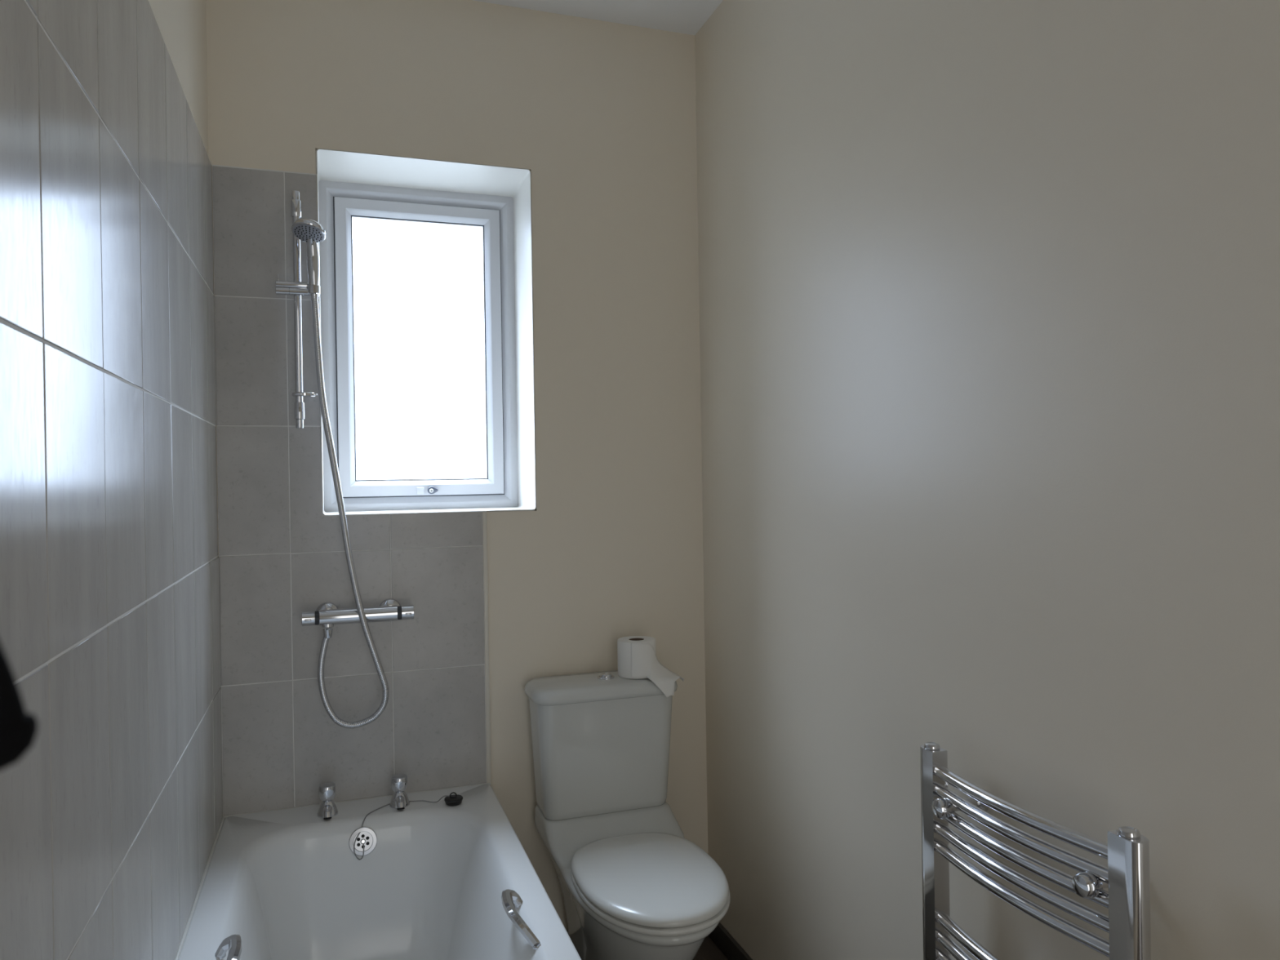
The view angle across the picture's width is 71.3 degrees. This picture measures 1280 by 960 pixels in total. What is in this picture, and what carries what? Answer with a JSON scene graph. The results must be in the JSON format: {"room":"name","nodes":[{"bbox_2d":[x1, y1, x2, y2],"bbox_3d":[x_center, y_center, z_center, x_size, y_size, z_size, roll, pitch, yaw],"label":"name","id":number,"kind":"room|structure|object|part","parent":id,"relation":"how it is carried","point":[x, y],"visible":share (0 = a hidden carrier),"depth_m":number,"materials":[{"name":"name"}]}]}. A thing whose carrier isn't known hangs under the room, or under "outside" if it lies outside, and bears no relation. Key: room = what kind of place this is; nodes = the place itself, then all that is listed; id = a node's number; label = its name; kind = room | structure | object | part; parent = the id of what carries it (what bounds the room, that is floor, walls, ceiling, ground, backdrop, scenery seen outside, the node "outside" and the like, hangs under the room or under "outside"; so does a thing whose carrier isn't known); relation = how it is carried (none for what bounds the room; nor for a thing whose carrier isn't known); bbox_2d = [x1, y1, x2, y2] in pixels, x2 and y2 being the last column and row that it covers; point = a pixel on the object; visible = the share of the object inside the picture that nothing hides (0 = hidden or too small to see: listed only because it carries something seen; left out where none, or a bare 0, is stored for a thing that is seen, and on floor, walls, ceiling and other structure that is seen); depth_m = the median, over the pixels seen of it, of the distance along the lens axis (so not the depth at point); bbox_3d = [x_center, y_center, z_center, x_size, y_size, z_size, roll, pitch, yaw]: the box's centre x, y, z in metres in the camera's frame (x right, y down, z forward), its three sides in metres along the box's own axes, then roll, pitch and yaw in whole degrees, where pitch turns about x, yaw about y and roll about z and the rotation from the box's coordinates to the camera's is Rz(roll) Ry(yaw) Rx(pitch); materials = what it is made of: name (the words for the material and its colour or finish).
{"room":"bathroom","nodes":[
{"label":"bathroom","id":0,"kind":"room"},
{"bbox_2d":[0,642,38,770],"bbox_3d":[-0.101,0.026,0.131,0.024,0.035,0.014,-1,0,7],"label":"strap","id":1,"kind":"object","parent":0,"point":[19,729],"visible":1,"depth_m":0.13,"materials":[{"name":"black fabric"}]},
{"bbox_2d":[0,0,222,959],"bbox_3d":[-0.601,0.028,0.673,0.133,2.786,3.456,-1,0,-19],"label":"wall","id":2,"kind":"structure","parent":0,"point":[111,819],"depth_m":1.19,"materials":[{"name":"grey tile"}]},
{"bbox_2d":[174,782,490,959],"bbox_3d":[-0.484,0.870,1.638,0.699,0.007,1.692,-1,0,-19],"label":"trim","id":3,"kind":"structure","parent":2,"relation":"attached to","point":[180,946],"depth_m":2.02,"materials":[{"name":"white plastic"}]},
{"bbox_2d":[205,0,707,933],"bbox_3d":[-0.511,0.024,2.715,1.609,2.786,0.361,-1,0,-19],"label":"wall","id":4,"kind":"structure","parent":0,"point":[588,126],"depth_m":2.55,"materials":[{"name":"beige paint"}]},
{"bbox_2d":[275,190,319,428],"bbox_3d":[-0.890,-0.445,2.348,0.113,0.619,0.089,-1,0,-3],"label":"riser rail","id":5,"kind":"object","parent":4,"relation":"attached to","point":[297,288],"visible":1,"depth_m":2.33,"materials":[{"name":"silver metal"}]},
{"bbox_2d":[291,218,325,284],"bbox_3d":[-0.848,-0.581,2.277,0.082,0.157,0.099,-1,0,-39],"label":"handset","id":6,"kind":"object","parent":5,"relation":"on","point":[311,232],"visible":1,"depth_m":2.29,"materials":[{"name":"silver metal"}]},
{"bbox_3d":[-0.843,-0.626,2.269,0.074,0.030,0.071,-1,0,-19],"label":"plate","id":7,"kind":"part","parent":6,"relation":"part of","materials":[{"name":"grey plastic"}]},
{"bbox_3d":[-0.846,-0.572,2.307,0.033,0.140,0.057,-1,0,-19],"label":"handle","id":8,"kind":"part","parent":6,"relation":"part of","materials":[{"name":"silver metal"}]},
{"bbox_2d":[307,284,319,295],"bbox_3d":[-0.848,-0.495,2.321,0.030,0.026,0.030,-1,0,-19],"label":"holder","id":9,"kind":"object","parent":5,"relation":"on","point":[312,289],"depth_m":2.31,"materials":[{"name":"silver metal"}]},
{"bbox_2d":[301,601,359,627],"bbox_3d":[-0.763,0.360,2.196,0.133,0.063,0.454,-1,0,-19],"label":"mixer valve","id":10,"kind":"object","parent":4,"relation":"attached to","point":[327,615],"depth_m":2.33,"materials":[{"name":"silver metal"}]},
{"bbox_3d":[-0.865,0.361,2.328,0.034,0.038,0.040,-1,0,-19],"label":"control knob","id":11,"kind":"part","parent":10,"relation":"part of","materials":[{"name":"silver metal"}]},
{"bbox_2d":[310,293,389,728],"bbox_3d":[-0.763,0.083,2.351,0.180,1.150,0.047,-1,0,-14],"label":"shower hose","id":12,"kind":"object","parent":10,"relation":"attached to","point":[327,633],"visible":1,"depth_m":2.33,"materials":[{"name":"silver metal"}]},
{"bbox_2d":[363,598,414,622],"bbox_3d":[-0.632,0.358,2.257,0.124,0.063,0.416,-1,0,-19],"label":"mixer valve","id":13,"kind":"object","parent":4,"relation":"attached to","point":[390,609],"depth_m":2.38,"materials":[{"name":"silver metal"}]},
{"bbox_3d":[-0.628,0.357,2.409,0.034,0.038,0.040,-1,0,-19],"label":"control knob","id":14,"kind":"part","parent":13,"relation":"part of","materials":[{"name":"silver metal"}]},
{"bbox_2d":[315,173,486,516],"bbox_3d":[-0.656,-0.367,2.478,0.444,0.924,0.005,-1,0,-19],"label":"trim","id":15,"kind":"structure","parent":4,"relation":"attached to","point":[322,515],"depth_m":2.40,"materials":[{"name":"white paint"}]},
{"bbox_2d":[318,180,518,511],"bbox_3d":[-0.678,-0.402,2.767,0.583,0.987,0.076,-1,0,-19],"label":"window","id":16,"kind":"structure","parent":4,"relation":"in","point":[340,202],"depth_m":2.75,"materials":[{"name":"white plastic"}]},
{"bbox_3d":[-0.675,0.033,2.743,0.022,0.022,0.011,-1,0,-19],"label":"latch plate","id":17,"kind":"part","parent":16,"relation":"part of","materials":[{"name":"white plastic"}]},
{"bbox_2d":[482,511,491,782],"bbox_3d":[-0.438,0.478,2.550,0.012,0.775,0.008,-1,0,-19],"label":"trim","id":18,"kind":"structure","parent":4,"relation":"attached to","point":[484,513],"depth_m":2.55,"materials":[{"name":"beige plastic"}]},
{"bbox_2d":[473,0,723,35],"bbox_3d":[0.045,-1.426,1.025,1.609,0.100,3.930,-1,0,-19],"label":"ceiling","id":19,"kind":"structure","parent":0,"point":[682,16],"depth_m":2.61,"materials":[{"name":"white paint"}]},
{"bbox_2d":[534,801,684,959],"bbox_3d":[-0.075,1.169,2.474,0.372,0.477,0.350,-1,0,-19],"label":"toilet bowl","id":20,"kind":"object","parent":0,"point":[567,838],"depth_m":2.43,"materials":[{"name":"white ceramic"}]},
{"bbox_2d":[693,935,728,959],"bbox_3d":[0.091,1.459,1.028,1.609,0.100,3.930,-1,0,-19],"label":"floor","id":21,"kind":"structure","parent":0,"point":[708,950],"depth_m":2.65,"materials":[{"name":"brown plastic"}]},
{"bbox_2d":[177,783,581,959],"bbox_3d":[-0.475,1.126,1.633,0.696,0.584,1.698,-1,0,-19],"label":"bathtub","id":22,"kind":"object","parent":21,"relation":"on","point":[436,881],"visible":1,"depth_m":2.21,"materials":[{"name":"white ceramic"}]},
{"bbox_3d":[-0.732,0.861,1.570,0.051,0.046,0.192,-1,0,-19],"label":"grip handle","id":23,"kind":"part","parent":22,"relation":"part of","materials":[{"name":"silver metal"}]},
{"bbox_2d":[316,782,337,819],"bbox_3d":[-0.811,0.833,2.316,0.052,0.078,0.076,-1,0,-19],"label":"tap","id":24,"kind":"object","parent":22,"relation":"on","point":[327,809],"visible":1,"depth_m":2.31,"materials":[{"name":"silver metal"}]},
{"bbox_3d":[-0.806,0.855,2.301,0.025,0.029,0.042,-1,0,-19],"label":"spout","id":25,"kind":"part","parent":24,"relation":"part of","materials":[{"name":"silver metal"}]},
{"bbox_3d":[-0.816,0.816,2.327,0.044,0.038,0.044,-1,0,-19],"label":"knob","id":26,"kind":"part","parent":24,"relation":"part of","materials":[{"name":"silver metal"}]},
{"bbox_2d":[389,773,409,809],"bbox_3d":[-0.639,0.830,2.375,0.052,0.078,0.076,-1,0,-19],"label":"tap","id":27,"kind":"object","parent":22,"relation":"on","point":[399,800],"visible":1,"depth_m":2.37,"materials":[{"name":"silver metal"}]},
{"bbox_3d":[-0.644,0.813,2.386,0.044,0.038,0.044,-1,0,-19],"label":"knob","id":28,"kind":"part","parent":27,"relation":"part of","materials":[{"name":"silver metal"}]},
{"bbox_3d":[-0.634,0.852,2.360,0.025,0.029,0.042,-1,0,-19],"label":"spout","id":29,"kind":"part","parent":27,"relation":"part of","materials":[{"name":"silver metal"}]},
{"bbox_2d":[353,791,462,860],"bbox_3d":[-0.620,0.900,2.367,0.287,0.122,0.116,-1,0,-26],"label":"plug","id":30,"kind":"object","parent":22,"relation":"on","point":[455,799],"visible":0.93,"depth_m":2.37,"materials":[{"name":"black rubber"}]},
{"bbox_3d":[-0.236,0.853,1.740,0.051,0.046,0.192,-1,0,-19],"label":"grip handle","id":31,"kind":"part","parent":22,"relation":"part of","materials":[{"name":"silver metal"}]},
{"bbox_3d":[-0.191,0.866,1.661,0.022,0.005,0.022,-1,0,-19],"label":"mounting post","id":32,"kind":"part","parent":22,"relation":"part of","materials":[{"name":"silver metal"}]},
{"bbox_2d":[524,670,730,959],"bbox_3d":[-0.017,0.981,2.295,0.422,0.857,0.740,-1,0,-19],"label":"toilet","id":33,"kind":"object","parent":21,"relation":"on","point":[633,886],"visible":0.93,"depth_m":2.43,"materials":[{"name":"white ceramic"}]},
{"bbox_3d":[-0.111,0.586,2.549,0.422,0.043,0.202,-1,0,-19],"label":"cistern lid","id":34,"kind":"part","parent":33,"relation":"part of","materials":[{"name":"white ceramic"}]},
{"bbox_3d":[0.027,0.961,2.177,0.355,0.028,0.487,-1,0,-19],"label":"seat lid","id":35,"kind":"part","parent":33,"relation":"part of","materials":[{"name":"white plastic"}]},
{"bbox_2d":[617,635,684,697],"bbox_3d":[0.026,0.534,2.558,0.190,0.150,0.112,-1,0,27],"label":"toilet roll","id":36,"kind":"object","parent":33,"relation":"on","point":[637,658],"visible":1,"depth_m":2.53,"materials":[{"name":"white paper"}]},
{"bbox_3d":[0.029,0.987,2.177,0.359,0.018,0.488,-1,0,-19],"label":"seat","id":37,"kind":"part","parent":33,"relation":"part of","materials":[{"name":"white plastic"}]},
{"bbox_2d":[694,0,1279,959],"bbox_3d":[0.810,0.004,1.157,0.120,2.786,3.456,-1,0,-19],"label":"wall","id":38,"kind":"structure","parent":0,"point":[988,291],"depth_m":1.56,"materials":[{"name":"beige paint"}]},
{"bbox_2d":[708,922,752,959],"bbox_3d":[0.768,1.363,1.138,0.014,0.070,3.418,-1,0,-19],"label":"baseboard","id":39,"kind":"structure","parent":38,"relation":"attached to","point":[726,943],"depth_m":2.61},
{"bbox_2d":[920,742,1151,959],"bbox_3d":[0.618,0.939,1.424,0.098,0.922,0.475,-1,0,-19],"label":"towel radiator","id":40,"kind":"object","parent":38,"relation":"attached to","point":[1126,877],"visible":1,"depth_m":1.37,"materials":[{"name":"silver metal"}]},
{"bbox_3d":[0.596,0.854,1.417,0.040,0.022,0.393,-1,0,-19],"label":"rail","id":41,"kind":"part","parent":40,"relation":"part of","materials":[{"name":"silver metal"}]},
{"bbox_3d":[0.595,0.819,1.417,0.040,0.022,0.393,-1,0,-19],"label":"rail","id":42,"kind":"part","parent":40,"relation":"part of","materials":[{"name":"silver metal"}]},
{"bbox_3d":[0.595,0.785,1.417,0.040,0.022,0.393,-1,0,-19],"label":"rail","id":43,"kind":"part","parent":40,"relation":"part of","materials":[{"name":"silver metal"}]},
{"bbox_3d":[0.590,0.521,1.417,0.040,0.022,0.393,-1,0,-19],"label":"rail","id":44,"kind":"part","parent":40,"relation":"part of","materials":[{"name":"silver metal"}]},
{"bbox_3d":[0.591,0.555,1.417,0.040,0.022,0.393,-1,0,-19],"label":"rail","id":45,"kind":"part","parent":40,"relation":"part of","materials":[{"name":"silver metal"}]},
{"bbox_3d":[0.593,0.658,1.417,0.040,0.022,0.393,-1,0,-19],"label":"rail","id":46,"kind":"part","parent":40,"relation":"part of","materials":[{"name":"silver metal"}]},
{"bbox_3d":[0.592,0.624,1.417,0.040,0.022,0.393,-1,0,-19],"label":"rail","id":47,"kind":"part","parent":40,"relation":"part of","materials":[{"name":"silver metal"}]},
{"bbox_3d":[0.592,0.590,1.417,0.040,0.022,0.393,-1,0,-19],"label":"rail","id":48,"kind":"part","parent":40,"relation":"part of","materials":[{"name":"silver metal"}]}
]}

